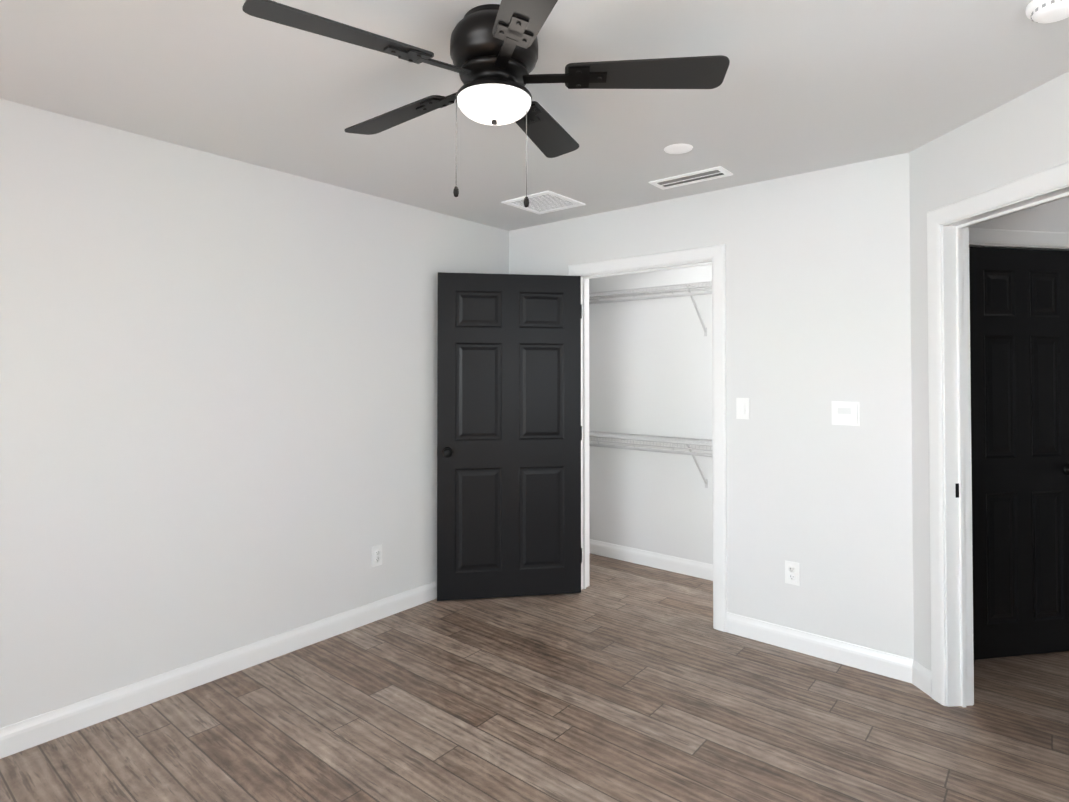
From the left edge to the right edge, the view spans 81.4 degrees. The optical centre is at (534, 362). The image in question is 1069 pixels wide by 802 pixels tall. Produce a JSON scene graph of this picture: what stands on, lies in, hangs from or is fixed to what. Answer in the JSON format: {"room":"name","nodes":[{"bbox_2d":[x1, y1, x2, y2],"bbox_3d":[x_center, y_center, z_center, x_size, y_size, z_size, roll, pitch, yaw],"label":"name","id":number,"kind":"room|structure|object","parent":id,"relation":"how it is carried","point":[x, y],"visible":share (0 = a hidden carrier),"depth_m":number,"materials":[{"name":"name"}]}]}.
{"room":"empty bedroom","nodes":[
{"label":"empty bedroom","id":0,"kind":"room"},
{"bbox_2d":[0,98,508,727],"bbox_3d":[-1.028,0.254,3.539,0.115,2.440,9.500,-1,-1,40],"label":"wall","id":1,"kind":"structure","parent":0,"point":[218,404],"depth_m":2.83,"materials":[{"name":"paint"}]},
{"bbox_2d":[0,581,436,758],"bbox_3d":[-1.970,1.402,2.289,0.014,0.106,5.600,-1,-1,40],"label":"baseboard","id":2,"kind":"structure","parent":1,"relation":"attached to","point":[17,737],"depth_m":2.79,"materials":[{"name":"white wood"}]},
{"bbox_2d":[371,544,381,566],"bbox_3d":[-0.906,1.110,3.577,0.007,0.115,0.070,-1,-1,40],"label":"electrical outlet","id":3,"kind":"object","parent":1,"relation":"attached to","point":[376,555],"visible":1,"depth_m":3.57,"materials":[{"name":"white plastic"}]},
{"bbox_2d":[0,553,1068,801],"bbox_3d":[1.284,1.505,1.596,6.700,0.120,9.500,-1,-1,40],"label":"floor","id":4,"kind":"structure","parent":0,"point":[620,681],"depth_m":2.52,"materials":[{"name":"brown wood"}]},
{"bbox_2d":[0,0,1068,230],"bbox_3d":[1.284,-1.055,1.635,6.700,0.120,9.500,-1,-1,40],"label":"ceiling","id":5,"kind":"structure","parent":0,"point":[805,86],"depth_m":2.23,"materials":[{"name":"paint"}]},
{"bbox_2d":[242,0,729,207],"bbox_3d":[-0.155,-0.722,1.835,1.236,0.541,1.290,-1,-1,40],"label":"ceiling fan","id":6,"kind":"object","parent":5,"relation":"hanging from","point":[494,52],"visible":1,"depth_m":1.74,"materials":[{"name":"black metal"}]},
{"bbox_2d":[501,190,584,213],"bbox_3d":[0.055,-0.961,3.737,0.360,0.011,0.360,-1,-1,40],"label":"ceiling vent","id":7,"kind":"object","parent":5,"relation":"in","point":[548,201],"visible":0.96,"depth_m":3.73,"materials":[{"name":"white metal"}]},
{"bbox_2d":[664,144,692,153],"bbox_3d":[0.656,-0.973,2.834,0.128,0.007,0.128,-1,-1,40],"label":"sprinkler","id":8,"kind":"object","parent":5,"relation":"attached to","point":[677,148],"visible":1,"depth_m":2.82,"materials":[{"name":"white plastic"}]},
{"bbox_2d":[649,166,732,189],"bbox_3d":[0.816,-0.967,3.260,0.400,0.010,0.160,-1,-1,40],"label":"ceiling vent","id":9,"kind":"object","parent":5,"relation":"in","point":[694,177],"visible":0.96,"depth_m":3.25,"materials":[{"name":"white metal"}]},
{"bbox_2d":[1026,0,1068,22],"bbox_3d":[1.434,-0.974,1.705,0.136,0.040,0.136,-1,-1,40],"label":"smoke detector","id":10,"kind":"object","parent":5,"relation":"attached to","point":[1044,11],"visible":1,"depth_m":1.70,"materials":[{"name":"white plastic"}]},
{"bbox_2d":[589,264,712,563],"bbox_3d":[1.293,0.266,4.285,2.500,2.440,0.115,-1,-1,40],"label":"wall","id":11,"kind":"structure","parent":0,"point":[650,366],"depth_m":4.56,"materials":[{"name":"paint"}]},
{"bbox_2d":[589,281,711,335],"bbox_3d":[1.115,-0.356,4.160,2.399,0.340,0.318,-1,-1,40],"label":"closet shelf","id":12,"kind":"object","parent":11,"relation":"attached to","point":[649,290],"visible":0.48,"depth_m":4.29,"materials":[{"name":"white metal"}]},
{"bbox_2d":[589,539,712,580],"bbox_3d":[1.214,1.432,4.249,2.400,0.106,0.014,-1,-1,40],"label":"baseboard","id":13,"kind":"structure","parent":11,"relation":"attached to","point":[702,570],"depth_m":4.53,"materials":[{"name":"white wood"}]},
{"bbox_2d":[589,431,712,487],"bbox_3d":[1.115,0.689,4.144,2.399,0.340,0.318,-1,-1,40],"label":"closet shelf","id":14,"kind":"object","parent":11,"relation":"attached to","point":[637,437],"visible":0.27,"depth_m":4.28,"materials":[{"name":"white metal"}]},
{"bbox_2d":[509,153,913,658],"bbox_3d":[0.814,0.257,3.708,2.500,2.440,0.115,-1,-1,40],"label":"wall","id":15,"kind":"structure","parent":0,"point":[818,307],"depth_m":3.15,"materials":[{"name":"paint"}]},
{"bbox_2d":[568,244,726,631],"bbox_3d":[0.681,0.444,3.816,0.955,2.070,0.115,-1,-1,40],"label":"trim","id":16,"kind":"structure","parent":15,"relation":"attached to","point":[585,579],"depth_m":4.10,"materials":[{"name":"white wood"}]},
{"bbox_2d":[437,272,581,600],"bbox_3d":[-0.147,0.453,3.937,0.929,2.030,0.167,0,-1,-9],"label":"closet door","id":17,"kind":"structure","parent":16,"relation":"attached to","point":[509,432],"depth_m":3.92,"materials":[{"name":"black wood"}]},
{"bbox_2d":[736,398,748,418],"bbox_3d":[1.126,0.247,3.365,0.070,0.115,0.013,-1,-1,40],"label":"light switch","id":18,"kind":"object","parent":15,"relation":"attached to","point":[742,408],"visible":1,"depth_m":3.36,"materials":[{"name":"white plastic"}]},
{"bbox_2d":[785,560,798,585],"bbox_3d":[1.323,1.079,3.192,0.070,0.115,0.007,-1,-1,40],"label":"electrical outlet","id":19,"kind":"object","parent":15,"relation":"attached to","point":[792,573],"visible":1,"depth_m":3.19,"materials":[{"name":"white plastic"}]},
{"bbox_2d":[726,612,913,682],"bbox_3d":[1.393,1.415,3.124,0.884,0.106,0.014,-1,-1,40],"label":"baseboard","id":20,"kind":"structure","parent":15,"relation":"attached to","point":[890,665],"depth_m":3.08,"materials":[{"name":"white wood"}]},
{"bbox_2d":[832,401,859,425],"bbox_3d":[1.514,0.246,3.034,0.124,0.116,0.024,-1,-1,40],"label":"thermostat","id":21,"kind":"object","parent":15,"relation":"attached to","point":[845,413],"visible":1,"depth_m":3.02,"materials":[{"name":"white plastic"}]},
{"bbox_2d":[909,71,1068,669],"bbox_3d":[1.872,0.231,2.025,0.115,2.440,1.697,0,-1,-5],"label":"wall","id":22,"kind":"structure","parent":0,"point":[1023,135],"depth_m":2.67,"materials":[{"name":"paint"}]},
{"bbox_2d":[912,660,931,696],"bbox_3d":[1.736,1.410,2.784,0.014,0.106,0.124,0,-1,-5],"label":"baseboard","id":23,"kind":"structure","parent":22,"relation":"attached to","point":[921,676],"depth_m":2.78,"materials":[{"name":"white wood"}]},
{"bbox_2d":[968,226,973,704],"bbox_3d":[1.917,0.389,2.261,0.018,2.131,0.982,0,-1,-5],"label":"door frame","id":24,"kind":"structure","parent":22,"relation":"attached to","point":[971,466],"depth_m":2.67,"materials":[{"name":"white wood"}]},
{"bbox_2d":[927,161,1068,705],"bbox_3d":[1.785,0.389,2.249,0.018,2.131,0.982,0,-1,-5],"label":"door frame","id":25,"kind":"structure","parent":22,"relation":"attached to","point":[1049,179],"depth_m":2.67,"materials":[{"name":"white wood"}]},
{"bbox_2d":[942,185,1068,706],"bbox_3d":[1.851,0.420,2.255,0.115,2.070,0.860,0,-1,-5],"label":"trim","id":26,"kind":"structure","parent":22,"relation":"attached to","point":[959,653],"depth_m":2.66,"materials":[{"name":"white wood"}]},
{"bbox_2d":[955,483,958,497],"bbox_3d":[1.816,0.546,2.660,0.030,0.060,0.002,0,-1,-5],"label":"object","id":27,"kind":"structure","parent":26,"relation":"attached to","point":[957,489],"depth_m":2.66,"materials":[{"name":"black metal"}]},
{"bbox_2d":[969,197,1068,232],"bbox_3d":[2.362,0.248,3.151,1.059,2.440,0.115,0,-1,-10],"label":"wall","id":28,"kind":"structure","parent":0,"point":[1052,216],"depth_m":3.14,"materials":[{"name":"paint"}]},
{"bbox_2d":[969,228,1068,250],"bbox_3d":[2.448,0.403,3.155,0.822,2.131,0.133,0,-1,-10],"label":"door frame","id":29,"kind":"structure","parent":28,"relation":"attached to","point":[1016,237],"depth_m":3.11,"materials":[{"name":"white wood"}]},
{"bbox_2d":[969,247,1068,659],"bbox_3d":[2.453,0.441,3.134,0.656,2.030,0.167,0,-1,-10],"label":"hall door","id":30,"kind":"structure","parent":28,"relation":"in","point":[1019,333],"depth_m":3.11,"materials":[{"name":"black wood"}]}
]}

